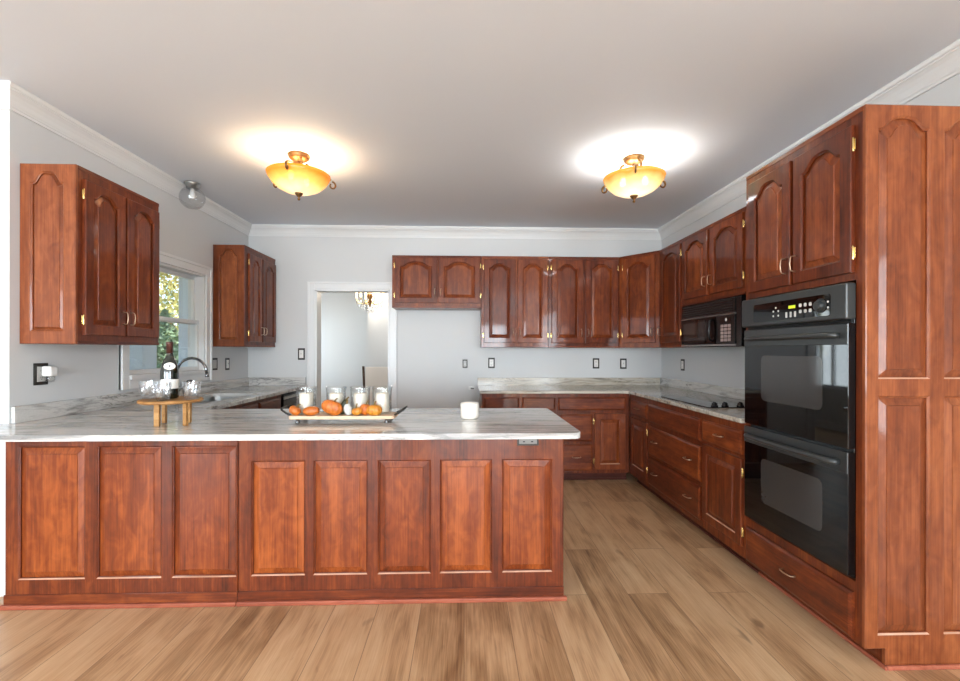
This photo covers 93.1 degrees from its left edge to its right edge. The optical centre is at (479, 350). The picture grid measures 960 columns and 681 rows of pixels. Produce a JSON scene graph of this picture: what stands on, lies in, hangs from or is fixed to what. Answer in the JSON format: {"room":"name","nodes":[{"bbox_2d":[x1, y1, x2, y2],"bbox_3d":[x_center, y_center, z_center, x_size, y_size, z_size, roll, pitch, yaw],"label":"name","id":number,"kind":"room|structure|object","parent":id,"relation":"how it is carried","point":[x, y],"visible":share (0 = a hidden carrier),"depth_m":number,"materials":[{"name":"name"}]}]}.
{"room":"kitchen","nodes":[
{"label":"kitchen","id":0,"kind":"room"},
{"bbox_2d":[0,110,247,569],"bbox_3d":[-2.695,-0.049,3.930,0.150,2.768,2.896,0,0,-2],"label":"wall","id":1,"kind":"structure","parent":0,"point":[187,232],"depth_m":2.76,"materials":[{"name":"paint"}]},
{"bbox_2d":[33,363,47,385],"bbox_3d":[-2.573,0.138,2.667,0.009,0.128,0.090,0,0,-2],"label":"wall outlet","id":2,"kind":"object","parent":1,"relation":"attached to","point":[38,379],"visible":0.89,"depth_m":2.65,"materials":[{"name":"black plastic"}]},
{"bbox_2d":[37,366,45,381],"bbox_3d":[-2.570,0.138,2.667,0.003,0.088,0.054,0,0,-2],"label":"receptacle","id":3,"kind":"object","parent":2,"relation":"attached to","point":[40,378],"depth_m":2.66,"materials":[{"name":"white plastic"}]},
{"bbox_2d":[42,366,57,378],"bbox_3d":[-2.540,0.139,2.686,0.055,0.094,0.050,0,0,-2],"label":"plug","id":4,"kind":"object","parent":2,"relation":"attached to","point":[46,370],"visible":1,"depth_m":2.67,"materials":[{"name":"white plastic"}]},
{"bbox_2d":[20,163,159,344],"bbox_3d":[-2.403,-0.541,2.891,0.358,1.008,0.695,0,0,-2],"label":"upper cabinet","id":5,"kind":"object","parent":1,"relation":"attached to","point":[89,243],"visible":1,"depth_m":2.60,"materials":[{"name":"brown wood"}]},
{"bbox_2d":[11,377,248,423],"bbox_3d":[-2.606,0.355,3.861,0.020,0.092,2.736,0,0,-2],"label":"backsplash","id":6,"kind":"structure","parent":1,"relation":"attached to","point":[25,413],"depth_m":3.05,"materials":[{"name":"stone"}]},
{"bbox_2d":[119,251,212,389],"bbox_3d":[-2.674,-0.260,3.852,0.185,1.090,1.170,0,0,-2],"label":"window","id":7,"kind":"structure","parent":1,"relation":"in","point":[199,321],"depth_m":4.25,"materials":[{"name":"paint"}]},
{"bbox_2d":[212,358,217,369],"bbox_3d":[-2.635,0.135,4.517,0.008,0.122,0.108,0,0,-2],"label":"light switch","id":8,"kind":"object","parent":1,"relation":"attached to","point":[215,360],"visible":0.88,"depth_m":4.53,"materials":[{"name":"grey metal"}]},
{"bbox_2d":[225,358,229,369],"bbox_3d":[-2.638,0.142,4.764,0.020,0.126,0.080,0,0,-2],"label":"light switch","id":9,"kind":"object","parent":1,"relation":"attached to","point":[227,360],"visible":1,"depth_m":4.75,"materials":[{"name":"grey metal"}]},
{"bbox_2d":[213,245,275,346],"bbox_3d":[-2.470,-0.541,4.863,0.358,1.008,0.738,0,0,-2],"label":"upper cabinet","id":10,"kind":"object","parent":1,"relation":"attached to","point":[244,277],"visible":1,"depth_m":4.50,"materials":[{"name":"brown wood"}]},
{"bbox_2d":[0,39,959,239],"bbox_3d":[-1.379,-1.371,-1.639,7.528,0.117,13.816,0,0,-2],"label":"trim","id":11,"kind":"structure","parent":1,"relation":"attached to","point":[943,65],"depth_m":3.77,"materials":[{"name":"paint"}]},
{"bbox_2d":[321,293,367,408],"bbox_3d":[-1.227,-0.046,8.238,4.300,2.768,0.150,0,0,-2],"label":"wall","id":12,"kind":"structure","parent":0,"point":[344,325],"depth_m":8.12,"materials":[{"name":"paint"}]},
{"bbox_2d":[368,293,387,366],"bbox_3d":[-0.390,-0.045,7.151,2.700,2.768,0.120,0,0,-2],"label":"wall","id":13,"kind":"structure","parent":0,"point":[378,320],"depth_m":7.05,"materials":[{"name":"paint"}]},
{"bbox_2d":[248,236,660,463],"bbox_3d":[-0.260,-0.044,5.385,4.814,2.768,0.150,0,0,-2],"label":"wall","id":14,"kind":"structure","parent":0,"point":[433,346],"depth_m":5.30,"materials":[{"name":"paint"}]},
{"bbox_2d":[249,377,305,384],"bbox_3d":[-2.323,0.356,5.229,0.636,0.092,0.020,0,0,-2],"label":"backsplash","id":15,"kind":"structure","parent":14,"relation":"attached to","point":[252,380],"depth_m":5.22,"materials":[{"name":"stone"}]},
{"bbox_2d":[298,348,304,359],"bbox_3d":[-2.059,0.041,5.240,0.080,0.134,0.020,0,0,-2],"label":"light switch","id":16,"kind":"object","parent":14,"relation":"attached to","point":[301,351],"visible":1,"depth_m":5.24,"materials":[{"name":"white plastic"}]},
{"bbox_2d":[307,282,396,408],"bbox_3d":[-1.480,0.274,5.333,1.028,2.127,0.180,0,0,-2],"label":"trim","id":17,"kind":"structure","parent":14,"relation":"attached to","point":[314,289],"depth_m":5.26,"materials":[{"name":"paint"}]},
{"bbox_2d":[392,255,480,310],"bbox_3d":[-0.479,-0.754,5.122,0.976,0.575,0.358,0,0,-2],"label":"upper cabinet","id":18,"kind":"object","parent":14,"relation":"attached to","point":[419,282],"visible":1,"depth_m":4.98,"materials":[{"name":"brown wood"}]},
{"bbox_2d":[463,360,467,367],"bbox_3d":[-0.175,0.155,5.309,0.058,0.098,0.009,0,0,-2],"label":"wall outlet","id":19,"kind":"object","parent":14,"relation":"attached to","point":[465,362],"visible":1,"depth_m":5.31,"materials":[{"name":"white plastic"}]},
{"bbox_2d":[488,358,494,367],"bbox_3d":[0.134,0.146,5.319,0.078,0.122,0.009,0,0,-2],"label":"wall outlet","id":20,"kind":"object","parent":14,"relation":"attached to","point":[491,361],"visible":1,"depth_m":5.32,"materials":[{"name":"white plastic"}]},
{"bbox_2d":[489,359,492,366],"bbox_3d":[0.134,0.146,5.316,0.047,0.084,0.003,0,0,-2],"label":"receptacle","id":21,"kind":"object","parent":20,"relation":"attached to","point":[490,360],"depth_m":5.32,"materials":[{"name":"white plastic"}]},
{"bbox_2d":[480,256,548,347],"bbox_3d":[0.382,-0.536,5.151,0.744,1.008,0.358,0,0,-2],"label":"upper cabinet","id":22,"kind":"object","parent":14,"relation":"attached to","point":[514,289],"visible":1,"depth_m":5.01,"materials":[{"name":"brown wood"}]},
{"bbox_2d":[477,378,659,384],"bbox_3d":[1.048,0.364,5.342,2.156,0.088,0.020,0,0,-2],"label":"backsplash","id":23,"kind":"structure","parent":14,"relation":"attached to","point":[481,381],"depth_m":5.33,"materials":[{"name":"stone"}]},
{"bbox_2d":[548,257,618,347],"bbox_3d":[1.150,-0.535,5.176,0.788,1.008,0.358,0,0,-2],"label":"upper cabinet","id":24,"kind":"object","parent":14,"relation":"attached to","point":[583,292],"visible":0.99,"depth_m":5.04,"materials":[{"name":"brown wood"}]},
{"bbox_2d":[593,358,598,368],"bbox_3d":[1.367,0.152,5.360,0.078,0.122,0.009,0,0,-2],"label":"wall outlet","id":25,"kind":"object","parent":14,"relation":"attached to","point":[595,360],"visible":1,"depth_m":5.36,"materials":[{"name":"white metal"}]},
{"bbox_2d":[620,358,626,368],"bbox_3d":[1.692,0.156,5.366,0.078,0.122,0.020,0,0,-2],"label":"light switch","id":26,"kind":"object","parent":14,"relation":"attached to","point":[623,362],"visible":1,"depth_m":5.37,"materials":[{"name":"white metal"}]},
{"bbox_2d":[0,0,959,228],"bbox_3d":[-1.428,-1.531,-0.173,7.828,0.200,17.050,0,0,-2],"label":"ceiling","id":27,"kind":"structure","parent":0,"point":[468,113],"depth_m":2.45,"materials":[{"name":"paint"}]},
{"bbox_2d":[184,181,200,199],"bbox_3d":[-2.465,-1.320,3.899,0.199,0.223,0.194,0,0,-2],"label":"globe light","id":28,"kind":"object","parent":27,"relation":"attached to","point":[193,186],"visible":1,"depth_m":3.88,"materials":[{"name":"glass"}]},
{"bbox_2d":[265,151,335,200],"bbox_3d":[-1.304,-1.263,3.344,0.494,0.332,0.473,0,0,-33],"label":"ceiling light","id":29,"kind":"object","parent":27,"relation":"attached to","point":[299,179],"visible":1,"depth_m":3.22,"materials":[{"name":"yellow glass"}]},
{"bbox_2d":[356,293,383,312],"bbox_3d":[-1.619,-0.992,6.699,0.426,0.875,0.372,0,0,-2],"label":"chandelier","id":30,"kind":"object","parent":27,"relation":"hanging from","point":[369,296],"visible":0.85,"depth_m":6.69,"materials":[{"name":"gold metal"}]},
{"bbox_2d":[601,154,665,202],"bbox_3d":[1.123,-1.259,3.389,0.473,0.332,0.494,0,0,-44],"label":"ceiling light","id":31,"kind":"object","parent":27,"relation":"attached to","point":[636,181],"visible":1,"depth_m":3.27,"materials":[{"name":"yellow glass"}]},
{"bbox_2d":[0,464,959,680],"bbox_3d":[-1.433,1.397,-0.173,7.828,0.120,17.050,0,0,-2],"label":"floor","id":32,"kind":"structure","parent":0,"point":[651,596],"depth_m":2.15,"materials":[{"name":"brown wood"}]},
{"bbox_2d":[0,441,238,610],"bbox_3d":[-1.928,0.884,2.671,1.290,0.904,0.644,0,0,-2],"label":"base cabinet","id":33,"kind":"object","parent":32,"relation":"on","point":[89,524],"visible":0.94,"depth_m":2.37,"materials":[{"name":"brown wood"}]},
{"bbox_2d":[222,389,304,408],"bbox_3d":[-2.277,0.884,4.117,0.696,0.904,2.243,0,0,-2],"label":"base cabinet","id":34,"kind":"object","parent":32,"relation":"on","point":[274,402],"visible":0.02,"depth_m":4.14,"materials":[{"name":"brown wood"}]},
{"bbox_2d":[281,390,305,408],"bbox_3d":[-2.312,0.886,4.868,0.676,0.900,0.615,0,0,-2],"label":"dishwasher","id":35,"kind":"object","parent":32,"relation":"on","point":[289,399],"visible":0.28,"depth_m":4.78,"materials":[{"name":"black metal"}]},
{"bbox_2d":[362,366,387,404],"bbox_3d":[-1.419,0.782,6.388,0.489,1.111,0.464,0,0,-11],"label":"dining chair","id":36,"kind":"object","parent":32,"relation":"on","point":[377,377],"visible":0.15,"depth_m":6.53,"materials":[{"name":"fabric"}]},
{"bbox_2d":[236,439,566,606],"bbox_3d":[-0.413,0.887,2.722,1.739,0.904,0.644,0,0,-2],"label":"base cabinet","id":37,"kind":"object","parent":32,"relation":"on","point":[322,522],"visible":0.97,"depth_m":2.42,"materials":[{"name":"brown wood"}]},
{"bbox_2d":[0,377,579,441],"bbox_3d":[-1.135,0.373,3.732,3.183,0.122,3.092,0,0,-2],"label":"countertop","id":38,"kind":"structure","parent":37,"relation":"on","point":[113,417],"depth_m":2.54,"materials":[{"name":"marble"}]},
{"bbox_2d":[137,396,203,426],"bbox_3d":[-1.669,0.332,2.460,0.300,0.141,0.300,0,0,-2],"label":"serving stand","id":39,"kind":"object","parent":38,"relation":"on","point":[187,404],"visible":0.94,"depth_m":2.42,"materials":[{"name":"brown wood"}]},
{"bbox_2d":[160,342,178,398],"bbox_3d":[-1.691,0.106,2.479,0.088,0.309,0.087,0,0,-2],"label":"wine bottle","id":40,"kind":"object","parent":39,"relation":"on","point":[169,371],"visible":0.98,"depth_m":2.45,"materials":[{"name":"black glass"}]},
{"bbox_2d":[186,380,192,395],"bbox_3d":[-2.562,0.330,4.016,0.056,0.142,0.056,0,0,-2],"label":"wine glass","id":41,"kind":"object","parent":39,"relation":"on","point":[189,383],"visible":0.88,"depth_m":4.00,"materials":[{"name":"clear glass"}]},
{"bbox_2d":[178,357,208,395],"bbox_3d":[-2.428,0.227,3.817,0.290,0.348,0.072,0,0,-2],"label":"faucet","id":42,"kind":"object","parent":38,"relation":"on","point":[187,358],"visible":0.49,"depth_m":3.82,"materials":[{"name":"silver metal"}]},
{"bbox_2d":[195,397,234,402],"bbox_3d":[-2.280,0.517,3.871,0.387,0.169,0.782,0,0,-2],"label":"sink","id":43,"kind":"object","parent":38,"relation":"in","point":[211,399],"visible":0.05,"depth_m":4.22,"materials":[{"name":"metal"}]},
{"bbox_2d":[195,401,215,402],"bbox_3d":[-2.273,0.517,3.675,0.387,0.169,0.391,0,0,-2],"label":"basin","id":44,"kind":"object","parent":43,"relation":"in","point":[200,401],"depth_m":3.87,"materials":[{"name":"metal"}]},
{"bbox_2d":[203,397,234,400],"bbox_3d":[-2.286,0.517,4.068,0.387,0.169,0.387,0,0,-2],"label":"basin","id":45,"kind":"object","parent":43,"relation":"in","point":[211,398],"depth_m":4.24,"materials":[{"name":"metal"}]},
{"bbox_2d":[280,406,407,422],"bbox_3d":[-0.774,0.363,2.611,0.704,0.083,0.170,0,0,-2],"label":"serving tray","id":46,"kind":"object","parent":38,"relation":"on","point":[321,415],"visible":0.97,"depth_m":2.53,"materials":[{"name":"brown wood"}]},
{"bbox_2d":[289,404,300,414],"bbox_3d":[-1.031,0.329,2.536,0.065,0.066,0.055,0,0,-2],"label":"gourd","id":47,"kind":"object","parent":46,"relation":"on","point":[295,410],"visible":1,"depth_m":2.52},
{"bbox_2d":[303,406,319,415],"bbox_3d":[-0.941,0.337,2.539,0.088,0.050,0.047,0,0,-2],"label":"gourd","id":48,"kind":"object","parent":46,"relation":"on","point":[312,410],"visible":1,"depth_m":2.52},
{"bbox_2d":[321,398,342,414],"bbox_3d":[-0.828,0.313,2.543,0.117,0.098,0.059,0,0,-2],"label":"pumpkin","id":49,"kind":"object","parent":46,"relation":"on","point":[332,407],"visible":1,"depth_m":2.52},
{"bbox_2d":[340,396,348,413],"bbox_3d":[-0.769,0.312,2.581,0.055,0.101,0.042,0,0,-2],"label":"gourd","id":50,"kind":"object","parent":46,"relation":"on","point":[343,403],"visible":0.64,"depth_m":2.57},
{"bbox_2d":[344,400,351,414],"bbox_3d":[-0.740,0.319,2.549,0.043,0.088,0.042,0,0,-2],"label":"gourd","id":51,"kind":"object","parent":46,"relation":"on","point":[347,407],"visible":1,"depth_m":2.54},
{"bbox_2d":[352,403,361,414],"bbox_3d":[-0.689,0.329,2.547,0.060,0.068,0.047,0,0,-2],"label":"gourd","id":52,"kind":"object","parent":46,"relation":"on","point":[357,410],"visible":1,"depth_m":2.53,"materials":[{"name":"orange plant"}]},
{"bbox_2d":[360,400,369,414],"bbox_3d":[-0.648,0.322,2.565,0.063,0.083,0.051,0,0,-2],"label":"pumpkin","id":53,"kind":"object","parent":46,"relation":"on","point":[363,407],"visible":0.79,"depth_m":2.55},
{"bbox_2d":[366,401,381,415],"bbox_3d":[-0.592,0.322,2.547,0.086,0.081,0.060,0,0,-2],"label":"pumpkin","id":54,"kind":"object","parent":46,"relation":"on","point":[373,410],"visible":1,"depth_m":2.53,"materials":[{"name":"orange plant"}]},
{"bbox_3d":[-0.568,0.286,2.639,0.118,0.154,0.118,0,0,-2],"label":"glass","id":55,"kind":"object","parent":46,"relation":"on","visible":0},
{"bbox_2d":[375,391,388,411],"bbox_3d":[-0.568,0.296,2.639,0.076,0.117,0.076,0,0,-2],"label":"pillar candle","id":56,"kind":"object","parent":55,"relation":"in","point":[382,398],"visible":0.82,"depth_m":2.61,"materials":[{"name":"wax"}]},
{"bbox_3d":[-0.693,0.286,2.635,0.118,0.154,0.118,0,0,-2],"label":"glass","id":57,"kind":"object","parent":46,"relation":"on","visible":0},
{"bbox_2d":[353,392,366,408],"bbox_3d":[-0.694,0.296,2.635,0.076,0.117,0.076,0,0,-2],"label":"pillar candle","id":58,"kind":"object","parent":57,"relation":"in","point":[360,398],"visible":0.62,"depth_m":2.60,"materials":[{"name":"wax"}]},
{"bbox_3d":[-1.001,0.286,2.625,0.118,0.154,0.118,0,0,-2],"label":"glass","id":59,"kind":"object","parent":46,"relation":"on","visible":0},
{"bbox_2d":[299,392,312,412],"bbox_3d":[-1.001,0.295,2.625,0.076,0.117,0.076,0,0,-2],"label":"pillar candle","id":60,"kind":"object","parent":59,"relation":"in","point":[305,399],"visible":0.71,"depth_m":2.59,"materials":[{"name":"wax"}]},
{"bbox_3d":[-0.831,0.286,2.631,0.118,0.154,0.118,0,0,-2],"label":"glass","id":61,"kind":"object","parent":46,"relation":"on","visible":0},
{"bbox_2d":[329,391,342,403],"bbox_3d":[-0.831,0.295,2.631,0.076,0.117,0.076,0,0,-2],"label":"pillar candle","id":62,"kind":"object","parent":61,"relation":"in","point":[332,396],"visible":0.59,"depth_m":2.60,"materials":[{"name":"wax"}]},
{"bbox_2d":[460,402,478,418],"bbox_3d":[-0.062,0.359,2.724,0.109,0.092,0.109,0,0,-2],"label":"jar candle","id":63,"kind":"object","parent":38,"relation":"on","point":[469,410],"visible":1,"depth_m":2.68,"materials":[{"name":"white wax"}]},
{"bbox_2d":[517,439,538,445],"bbox_3d":[0.257,0.488,2.440,0.116,0.044,0.008,0,0,-2],"label":"peninsula outlet","id":64,"kind":"object","parent":37,"relation":"attached to","point":[520,442],"visible":0.77,"depth_m":2.44,"materials":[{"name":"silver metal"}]},
{"bbox_2d":[519,439,536,443],"bbox_3d":[0.257,0.488,2.438,0.096,0.024,0.003,0,0,-2],"label":"receptacle","id":65,"kind":"object","parent":64,"relation":"attached to","point":[521,441],"depth_m":2.44,"materials":[{"name":"white plastic"}]},
{"bbox_2d":[480,394,556,414],"bbox_3d":[0.389,0.889,4.946,0.760,0.904,0.768,0,0,-2],"label":"base cabinet","id":66,"kind":"object","parent":32,"relation":"on","point":[549,401],"visible":0.03,"depth_m":4.60,"materials":[{"name":"brown wood"}]},
{"bbox_2d":[477,378,744,422],"bbox_3d":[1.102,0.379,4.035,2.176,0.118,2.638,0,0,-2],"label":"countertop","id":67,"kind":"structure","parent":66,"relation":"on","point":[649,388],"depth_m":4.75,"materials":[{"name":"marble"}]},
{"bbox_2d":[661,396,744,407],"bbox_3d":[1.851,0.390,3.619,0.495,0.038,0.770,0,0,-2],"label":"cooktop","id":68,"kind":"object","parent":67,"relation":"in","point":[704,401],"visible":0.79,"depth_m":3.59,"materials":[{"name":"black glass"}]},
{"bbox_2d":[557,394,628,479],"bbox_3d":[1.143,0.890,4.971,0.748,0.904,0.768,0,0,-2],"label":"base cabinet","id":69,"kind":"object","parent":32,"relation":"on","point":[601,451],"visible":0.85,"depth_m":4.63,"materials":[{"name":"brown wood"}]},
{"bbox_2d":[630,394,657,496],"bbox_3d":[1.830,0.891,4.418,0.693,0.904,0.489,0,0,-2],"label":"base cabinet","id":70,"kind":"object","parent":32,"relation":"on","point":[639,406],"visible":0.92,"depth_m":4.34,"materials":[{"name":"brown wood"}]},
{"bbox_2d":[648,399,714,539],"bbox_3d":[1.854,0.891,3.700,0.693,0.904,0.944,0,0,-2],"label":"base cabinet","id":71,"kind":"object","parent":32,"relation":"on","point":[675,433],"visible":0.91,"depth_m":3.58,"materials":[{"name":"brown wood"}]},
{"bbox_2d":[702,413,759,572],"bbox_3d":[1.879,0.891,2.984,0.693,0.904,0.489,0,0,-2],"label":"base cabinet","id":72,"kind":"object","parent":32,"relation":"on","point":[723,446],"visible":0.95,"depth_m":2.92,"materials":[{"name":"brown wood"}]},
{"bbox_2d":[746,104,959,670],"bbox_3d":[1.902,0.153,2.325,0.693,2.381,0.828,0,0,-2],"label":"tall cabinet","id":73,"kind":"object","parent":32,"relation":"on","point":[870,200],"visible":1,"depth_m":1.93,"materials":[{"name":"brown wood"}]},
{"bbox_2d":[742,282,855,577],"bbox_3d":[1.825,0.347,2.331,0.608,1.279,0.736,0,0,-2],"label":"wall oven","id":74,"kind":"object","parent":73,"relation":"in","point":[800,438],"visible":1,"depth_m":2.20,"materials":[{"name":"black metal"}]},
{"bbox_2d":[661,73,959,388],"bbox_3d":[2.453,-0.040,-1.435,0.150,2.768,13.966,0,0,-2],"label":"wall","id":75,"kind":"structure","parent":0,"point":[720,366],"depth_m":4.19,"materials":[{"name":"paint"}]},
{"bbox_2d":[619,250,659,347],"bbox_3d":[1.854,-0.534,5.046,0.608,1.008,0.666,0,0,-2],"label":"upper cabinet","id":76,"kind":"object","parent":75,"relation":"attached to","point":[639,274],"visible":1,"depth_m":4.86,"materials":[{"name":"brown wood"}]},
{"bbox_2d":[657,239,699,347],"bbox_3d":[1.998,-0.533,4.475,0.358,1.008,0.482,0,0,-2],"label":"upper cabinet","id":77,"kind":"object","parent":75,"relation":"attached to","point":[671,302],"visible":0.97,"depth_m":4.43,"materials":[{"name":"brown wood"}]},
{"bbox_2d":[681,359,684,370],"bbox_3d":[2.161,0.154,4.855,0.009,0.122,0.078,0,0,-2],"label":"wall outlet","id":78,"kind":"object","parent":75,"relation":"attached to","point":[682,360],"visible":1,"depth_m":4.83,"materials":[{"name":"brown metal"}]},
{"bbox_2d":[660,378,744,399],"bbox_3d":[2.180,0.366,4.071,0.020,0.088,2.638,0,0,-2],"label":"backsplash","id":79,"kind":"structure","parent":75,"relation":"attached to","point":[736,393],"depth_m":4.34,"materials":[{"name":"stone"}]},
{"bbox_2d":[682,206,745,305],"bbox_3d":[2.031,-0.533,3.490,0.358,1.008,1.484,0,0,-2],"label":"upper cabinet","id":80,"kind":"object","parent":75,"relation":"attached to","point":[713,256],"visible":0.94,"depth_m":3.65,"materials":[{"name":"brown wood"}]},
{"bbox_2d":[681,295,745,346],"bbox_3d":[2.018,-0.217,3.767,0.359,0.377,0.905,0,0,-2],"label":"microwave","id":81,"kind":"object","parent":80,"relation":"attached to","point":[717,323],"visible":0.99,"depth_m":3.65,"materials":[{"name":"black plastic"}]},
{"bbox_3d":[-4.005,-0.051,2.512,2.564,2.768,0.150,0,0,-2],"label":"wall","id":82,"kind":"structure","parent":0,"visible":0},
{"bbox_2d":[0,570,4,596],"bbox_3d":[-3.929,1.264,2.432,2.714,0.138,0.015,0,0,-2],"label":"baseboard","id":83,"kind":"structure","parent":82,"relation":"attached to","point":[2,572],"depth_m":2.47,"materials":[{"name":"paint"}]},
{"label":"outside","id":84,"kind":"structure","parent":0,"visible":0},
{"bbox_3d":[-4.452,1.907,5.524,2.220,0.250,5.860,0,0,-2],"label":"yard","id":85,"kind":"structure","parent":84,"visible":0},
{"bbox_2d":[130,345,156,369],"bbox_3d":[-3.583,0.234,4.782,0.260,3.100,0.260,0,0,-2],"label":"porch post","id":86,"kind":"object","parent":85,"relation":"on","point":[141,356],"visible":0.02,"depth_m":4.69,"materials":[{"name":"paint"}]},
{"bbox_2d":[179,277,187,366],"bbox_3d":[-3.610,0.234,5.582,0.150,3.100,0.150,0,0,-2],"label":"porch post","id":87,"kind":"object","parent":85,"relation":"on","point":[183,283],"visible":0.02,"depth_m":5.53,"materials":[{"name":"paint"}]},
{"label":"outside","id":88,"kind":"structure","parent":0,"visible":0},
{"bbox_3d":[-33.174,1.855,13.894,54.630,0.250,90.000,0,0,-2],"label":"ground","id":89,"kind":"structure","parent":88,"visible":0},
{"bbox_2d":[157,309,178,367],"bbox_3d":[-9.887,0.225,14.279,2.362,3.110,2.389,0,0,29],"label":"tree","id":90,"kind":"object","parent":89,"relation":"on","point":[168,332],"visible":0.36,"depth_m":14.08,"materials":[{"name":"green plant"}]},
{"bbox_2d":[159,272,178,358],"bbox_3d":[-12.478,-2.850,17.876,5.730,9.240,6.665,0,0,-2],"label":"tree","id":91,"kind":"object","parent":89,"relation":"on","point":[164,276],"visible":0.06,"depth_m":17.68,"materials":[{"name":"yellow plant"}]},
{"bbox_2d":[159,277,178,333],"bbox_3d":[-14.423,-2.868,23.978,5.934,9.269,6.377,0,0,12],"label":"tree","id":92,"kind":"object","parent":89,"relation":"on","point":[172,294],"visible":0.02,"depth_m":22.72,"materials":[{"name":"green plant"}]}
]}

